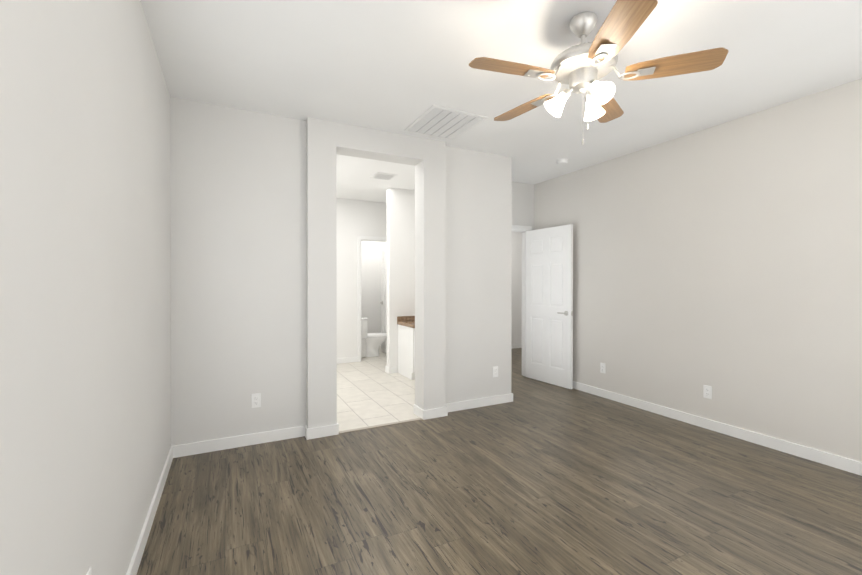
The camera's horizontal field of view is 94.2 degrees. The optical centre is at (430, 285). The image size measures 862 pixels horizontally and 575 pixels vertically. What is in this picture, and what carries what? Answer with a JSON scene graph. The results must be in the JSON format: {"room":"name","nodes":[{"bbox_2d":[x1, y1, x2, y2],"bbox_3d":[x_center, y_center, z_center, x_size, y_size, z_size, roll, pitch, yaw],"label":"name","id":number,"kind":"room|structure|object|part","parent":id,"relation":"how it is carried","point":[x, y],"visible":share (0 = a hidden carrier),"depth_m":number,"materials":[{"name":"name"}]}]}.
{"room":"empty bedroom","nodes":[
{"label":"empty bedroom","id":0,"kind":"room"},
{"bbox_2d":[0,0,170,574],"bbox_3d":[-1.073,-0.051,1.141,0.120,2.700,4.340,0,0,-27],"label":"wall","id":1,"kind":"structure","parent":0,"point":[85,328],"depth_m":1.17,"materials":[{"name":"paint"}]},
{"bbox_2d":[86,567,91,574],"bbox_3d":[-1.032,0.923,1.206,0.008,0.115,0.070,0,0,-27],"label":"electrical outlet","id":2,"kind":"object","parent":1,"relation":"attached to","point":[89,571],"visible":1,"depth_m":1.23,"materials":[{"name":"white plastic"}]},
{"bbox_2d":[126,446,173,574],"bbox_3d":[-1.020,1.255,1.190,0.014,0.088,4.070,0,0,-27],"label":"baseboard","id":3,"kind":"structure","parent":1,"relation":"attached to","point":[139,550],"depth_m":2.10,"materials":[{"name":"white wood"}]},
{"bbox_2d":[170,97,305,445],"bbox_3d":[-1.536,-0.060,3.271,0.980,2.700,0.120,0,0,-27],"label":"wall","id":4,"kind":"structure","parent":0,"point":[238,247],"depth_m":3.19,"materials":[{"name":"paint"}]},
{"bbox_2d":[174,426,301,457],"bbox_3d":[-1.491,1.246,3.221,0.950,0.088,0.020,0,0,-27],"label":"baseboard","id":5,"kind":"structure","parent":4,"relation":"attached to","point":[200,447],"depth_m":3.19,"materials":[{"name":"white wood"}]},
{"bbox_2d":[251,393,260,407],"bbox_3d":[-1.422,0.938,3.261,0.070,0.115,0.008,0,0,-27],"label":"electrical outlet","id":6,"kind":"object","parent":4,"relation":"attached to","point":[256,400],"visible":1,"depth_m":3.26,"materials":[{"name":"white plastic"}]},
{"bbox_2d":[336,198,386,357],"bbox_3d":[-1.674,-0.073,6.531,2.440,2.700,0.120,0,0,-27],"label":"wall","id":7,"kind":"structure","parent":0,"point":[348,219],"depth_m":6.63,"materials":[{"name":"paint"}]},
{"bbox_2d":[337,357,357,363],"bbox_3d":[-1.966,1.234,6.313,1.658,0.088,0.014,0,0,-27],"label":"baseboard","id":8,"kind":"structure","parent":7,"relation":"attached to","point":[347,359],"depth_m":6.60,"materials":[{"name":"white wood"}]},
{"bbox_2d":[357,236,386,361],"bbox_3d":[-0.893,0.223,6.920,0.807,2.105,0.138,0,0,-27],"label":"door frame","id":9,"kind":"structure","parent":7,"relation":"attached to","point":[370,238],"depth_m":6.69,"materials":[{"name":"white wood"}]},
{"bbox_2d":[380,245,386,352],"bbox_3d":[-0.794,0.254,7.418,0.125,2.023,0.662,0,0,-27],"label":"room door","id":10,"kind":"structure","parent":7,"relation":"in","point":[383,302],"depth_m":7.55,"materials":[{"name":"white wood"}]},
{"bbox_2d":[361,241,386,332],"bbox_3d":[-1.356,-0.080,8.295,1.357,2.700,0.120,0,0,-27],"label":"wall","id":11,"kind":"structure","parent":0,"point":[370,281],"depth_m":8.29,"materials":[{"name":"paint"}]},
{"bbox_2d":[337,349,414,424],"bbox_3d":[-1.425,1.329,5.912,2.560,0.100,4.480,0,0,-27],"label":"floor","id":12,"kind":"structure","parent":0,"point":[369,388],"depth_m":4.80,"materials":[{"name":"beige tile"}]},
{"bbox_2d":[361,317,386,357],"bbox_3d":[-1.078,0.921,7.218,0.619,0.706,0.423,0,0,-27],"label":"toilet","id":13,"kind":"object","parent":12,"relation":"on","point":[371,343],"visible":0.73,"depth_m":7.10,"materials":[{"name":"ceramic"}]},
{"bbox_3d":[-1.272,0.748,7.119,0.185,0.360,0.423,0,0,-27],"label":"tank","id":14,"kind":"part","parent":13,"relation":"part of","materials":[{"name":"ceramic"}]},
{"bbox_3d":[-0.998,0.898,7.258,0.438,0.036,0.338,0,0,-27],"label":"seat lid","id":15,"kind":"part","parent":13,"relation":"part of","materials":[{"name":"white plastic"}]},
{"bbox_2d":[397,316,414,379],"bbox_3d":[-0.157,0.868,5.709,0.470,0.825,0.576,0,0,-27],"label":"bathroom vanity","id":16,"kind":"object","parent":12,"relation":"on","point":[406,346],"visible":0.42,"depth_m":5.62,"materials":[{"name":"wood"}]},
{"bbox_2d":[397,316,414,327],"bbox_3d":[-0.157,0.513,5.708,0.470,0.115,0.576,0,0,-27],"label":"countertop","id":17,"kind":"structure","parent":16,"relation":"on","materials":[{"name":"stone"}]},
{"bbox_2d":[336,122,423,165],"bbox_3d":[-0.490,-1.307,3.746,0.840,0.210,0.210,0,0,-27],"label":"wall","id":18,"kind":"structure","parent":0,"point":[366,143],"depth_m":3.66,"materials":[{"name":"paint"}]},
{"bbox_2d":[387,187,414,372],"bbox_3d":[-0.365,-0.071,5.994,0.590,2.700,0.120,0,0,-27],"label":"wall","id":19,"kind":"structure","parent":0,"point":[400,252],"depth_m":5.88,"materials":[{"name":"paint"}]},
{"bbox_2d":[385,366,396,372],"bbox_3d":[-0.402,1.235,6.056,0.604,0.088,0.014,0,0,-27],"label":"baseboard","id":20,"kind":"structure","parent":19,"relation":"attached to","point":[390,370],"depth_m":5.83,"materials":[{"name":"white wood"}]},
{"bbox_2d":[446,146,511,402],"bbox_3d":[0.471,-0.064,4.288,0.880,2.700,0.120,0,0,-27],"label":"wall","id":21,"kind":"structure","parent":0,"point":[478,258],"depth_m":4.23,"materials":[{"name":"paint"}]},
{"bbox_2d":[446,393,512,411],"bbox_3d":[0.509,1.242,4.234,0.894,0.088,0.020,0,0,-27],"label":"baseboard","id":22,"kind":"structure","parent":21,"relation":"attached to","point":[487,401],"depth_m":4.24,"materials":[{"name":"white wood"}]},
{"bbox_2d":[493,366,497,376],"bbox_3d":[0.698,0.936,4.336,0.070,0.115,0.008,0,0,-27],"label":"electrical outlet","id":23,"kind":"object","parent":21,"relation":"attached to","point":[495,371],"visible":1,"depth_m":4.33,"materials":[{"name":"white plastic"}]},
{"bbox_2d":[137,348,861,574],"bbox_3d":[1.215,1.337,3.931,6.720,0.100,7.240,0,0,-27],"label":"floor","id":24,"kind":"structure","parent":0,"point":[582,483],"depth_m":2.39,"materials":[{"name":"brown wood"}]},
{"bbox_2d":[172,436,305,460],"bbox_3d":[-1.467,1.340,3.273,1.340,0.100,0.190,0,0,-27],"label":"wood floor strip","id":25,"kind":"object","parent":24,"relation":"attached to","point":[234,449],"visible":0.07,"depth_m":3.17,"materials":[{"name":"brown wood"}]},
{"bbox_2d":[306,117,336,427],"bbox_3d":[-0.972,-0.061,3.507,0.240,2.700,0.210,0,0,-27],"label":"wall pier","id":26,"kind":"object","parent":24,"relation":"on","point":[321,315],"visible":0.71,"depth_m":3.41,"materials":[{"name":"paint"}]},
{"bbox_2d":[302,423,338,439],"bbox_3d":[-0.923,1.245,3.417,0.268,0.088,0.024,0,0,-27],"label":"baseboard","id":27,"kind":"structure","parent":26,"relation":"attached to","point":[329,430],"depth_m":3.41,"materials":[{"name":"white wood"}]},
{"bbox_2d":[339,413,419,430],"bbox_3d":[-0.494,1.338,3.766,0.840,0.100,0.190,0,0,-27],"label":"threshold","id":28,"kind":"object","parent":24,"relation":"on","point":[356,425],"visible":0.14,"depth_m":3.76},
{"bbox_2d":[339,418,422,433],"bbox_3d":[-0.450,1.285,3.678,0.812,0.006,0.045,0,0,-27],"label":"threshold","id":29,"kind":"structure","parent":24,"relation":"on","point":[375,426],"depth_m":3.67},
{"bbox_2d":[415,138,445,409],"bbox_3d":[-0.008,-0.063,3.995,0.240,2.700,0.210,0,0,-27],"label":"wall pier","id":30,"kind":"object","parent":24,"relation":"on","point":[430,280],"visible":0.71,"depth_m":3.91,"materials":[{"name":"paint"}]},
{"bbox_2d":[418,405,449,419],"bbox_3d":[0.040,1.243,3.905,0.268,0.088,0.024,0,0,-27],"label":"baseboard","id":31,"kind":"structure","parent":30,"relation":"attached to","point":[443,411],"depth_m":3.89,"materials":[{"name":"white wood"}]},
{"bbox_2d":[448,403,505,413],"bbox_3d":[0.326,1.336,4.181,1.000,0.100,0.190,0,0,-27],"label":"wood floor strip","id":32,"kind":"object","parent":24,"relation":"attached to","point":[453,412],"visible":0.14,"depth_m":4.19,"materials":[{"name":"brown wood"}]},
{"bbox_2d":[141,0,861,202],"bbox_3d":[0.858,-1.476,4.625,6.720,0.120,8.820,0,0,-27],"label":"ceiling","id":33,"kind":"structure","parent":0,"point":[398,66],"depth_m":2.55,"materials":[{"name":"paint"}]},
{"bbox_2d":[370,172,397,179],"bbox_3d":[-0.612,-1.411,5.203,0.280,0.013,0.280,0,0,-27],"label":"ceiling vent","id":34,"kind":"object","parent":33,"relation":"in","point":[383,176],"visible":1,"depth_m":5.17,"materials":[{"name":"white metal"}]},
{"bbox_2d":[404,105,487,139],"bbox_3d":[0.117,-1.404,3.498,0.520,0.013,0.580,0,0,-27],"label":"ceiling vent","id":35,"kind":"object","parent":33,"relation":"in","point":[441,122],"visible":1,"depth_m":3.45,"materials":[{"name":"white metal"}]},
{"bbox_2d":[556,158,568,164],"bbox_3d":[1.484,-1.393,4.532,0.140,0.044,0.140,0,0,-27],"label":"smoke detector","id":36,"kind":"object","parent":33,"relation":"attached to","point":[562,161],"visible":1,"depth_m":4.49,"materials":[{"name":"white plastic"}]},
{"bbox_2d":[469,0,728,144],"bbox_3d":[0.776,-1.073,2.142,1.222,0.664,1.212,0,0,-27],"label":"fan","id":37,"kind":"object","parent":33,"relation":"hanging from","point":[583,66],"visible":1,"depth_m":2.02,"materials":[{"name":"brown wood"}]},
{"bbox_3d":[0.406,-1.087,2.008,0.435,0.006,0.148,0,11,-16],"label":"blade","id":38,"kind":"part","parent":37,"relation":"part of","materials":[{"name":"brown wood"}]},
{"bbox_3d":[0.571,-1.089,2.470,0.148,0.006,0.435,-13,8,-34],"label":"blade","id":39,"kind":"part","parent":37,"relation":"part of","materials":[{"name":"brown wood"}]},
{"bbox_3d":[0.686,-0.983,2.154,0.114,0.100,0.114,34,12,-40],"label":"lamp shade","id":40,"kind":"part","parent":37,"relation":"part of","materials":[{"name":"white glass"}]},
{"bbox_2d":[561,89,572,98],"bbox_3d":[0.729,-1.032,2.145,0.064,0.064,0.060,0,0,-27],"label":"socket","id":41,"kind":"object","parent":37,"relation":"attached to","point":[566,93],"depth_m":2.13,"materials":[{"name":"silver metal"}]},
{"bbox_3d":[0.807,-1.140,2.126,0.334,0.234,0.334,0,0,-27],"label":"motor","id":42,"kind":"part","parent":37,"relation":"part of","materials":[{"name":"silver metal"}]},
{"bbox_2d":[584,92,592,101],"bbox_3d":[0.858,-1.032,2.185,0.070,0.064,0.052,0,0,-27],"label":"socket","id":43,"kind":"object","parent":37,"relation":"attached to","point":[590,95],"depth_m":2.17,"materials":[{"name":"silver metal"}]},
{"bbox_2d":[589,79,598,89],"bbox_3d":[0.827,-1.031,2.052,0.050,0.064,0.071,0,0,-27],"label":"socket","id":44,"kind":"object","parent":37,"relation":"attached to","point":[592,82],"depth_m":2.03,"materials":[{"name":"silver metal"}]},
{"bbox_3d":[0.891,-0.984,2.216,0.114,0.100,0.114,-15,34,27],"label":"lamp shade","id":45,"kind":"part","parent":37,"relation":"part of","materials":[{"name":"white glass"}]},
{"bbox_3d":[0.843,-0.983,2.008,0.114,0.100,0.114,-7,-40,-9],"label":"lamp shade","id":46,"kind":"part","parent":37,"relation":"part of","materials":[{"name":"white glass"}]},
{"label":"blade","id":47,"kind":"part","parent":37,"relation":"part of","materials":[{"name":"brown wood"}]},
{"bbox_3d":[0.795,-1.086,1.708,0.148,0.006,0.435,11,1,2],"label":"blade","id":48,"kind":"part","parent":37,"relation":"part of","materials":[{"name":"brown wood"}]},
{"bbox_3d":[1.200,-1.087,1.986,0.435,0.006,0.148,0,-11,20],"label":"blade","id":49,"kind":"part","parent":37,"relation":"part of","materials":[{"name":"brown wood"}]},
{"bbox_2d":[511,232,521,343],"bbox_3d":[1.185,-0.079,7.901,3.180,2.700,0.120,0,0,-27],"label":"wall","id":50,"kind":"structure","parent":0,"point":[516,324],"depth_m":8.11,"materials":[{"name":"paint"}]},
{"bbox_2d":[511,343,521,348],"bbox_3d":[1.193,1.227,7.835,3.130,0.088,0.014,0,0,-27],"label":"baseboard","id":51,"kind":"structure","parent":50,"relation":"attached to","point":[519,345],"depth_m":8.09,"materials":[{"name":"white wood"}]},
{"bbox_2d":[512,181,527,225],"bbox_3d":[0.968,-1.094,5.466,0.815,0.650,0.120,0,0,-27],"label":"wall","id":52,"kind":"structure","parent":0,"point":[519,203],"depth_m":5.53,"materials":[{"name":"paint"}]},
{"bbox_2d":[512,225,531,375],"bbox_3d":[0.968,0.229,5.472,0.925,2.105,0.152,0,0,-27],"label":"door frame","id":53,"kind":"structure","parent":52,"relation":"attached to","point":[519,228],"depth_m":5.65,"materials":[{"name":"white wood"}]},
{"bbox_2d":[528,184,533,229],"bbox_3d":[1.378,-0.070,5.678,0.105,2.700,0.120,0,0,-27],"label":"wall","id":54,"kind":"structure","parent":0,"point":[530,204],"depth_m":5.62,"materials":[{"name":"paint"}]},
{"bbox_2d":[525,224,572,388],"bbox_3d":[1.529,0.263,5.251,0.035,2.023,0.779,0,0,-31],"label":"door","id":55,"kind":"structure","parent":54,"relation":"in","point":[548,297],"depth_m":5.20,"materials":[{"name":"white wood"}]},
{"bbox_2d":[557,311,572,315],"bbox_3d":[1.684,0.345,4.991,0.125,0.062,0.176,0,0,-31],"label":"door lever","id":56,"kind":"object","parent":55,"relation":"attached to","point":[565,313],"visible":0.67,"depth_m":4.95,"materials":[{"name":"silver metal"}]},
{"bbox_2d":[534,78,861,461],"bbox_3d":[2.593,-0.061,3.530,0.120,2.700,5.050,0,0,-27],"label":"wall","id":57,"kind":"structure","parent":0,"point":[724,260],"depth_m":3.41,"materials":[{"name":"paint"}]},
{"bbox_2d":[600,363,604,372],"bbox_3d":[1.976,0.952,4.611,0.008,0.115,0.070,0,0,-27],"label":"electrical outlet","id":58,"kind":"object","parent":57,"relation":"attached to","point":[602,367],"visible":1,"depth_m":4.61,"materials":[{"name":"white plastic"}]},
{"bbox_2d":[703,385,711,398],"bbox_3d":[2.486,0.959,3.604,0.008,0.115,0.070,0,0,-27],"label":"electrical outlet","id":59,"kind":"object","parent":57,"relation":"attached to","point":[707,391],"visible":1,"depth_m":3.60,"materials":[{"name":"white plastic"}]},
{"bbox_2d":[573,381,861,475],"bbox_3d":[2.560,1.245,3.452,0.014,0.088,4.930,0,0,-27],"label":"baseboard","id":60,"kind":"structure","parent":57,"relation":"attached to","point":[798,450],"depth_m":3.38,"materials":[{"name":"white wood"}]}
]}

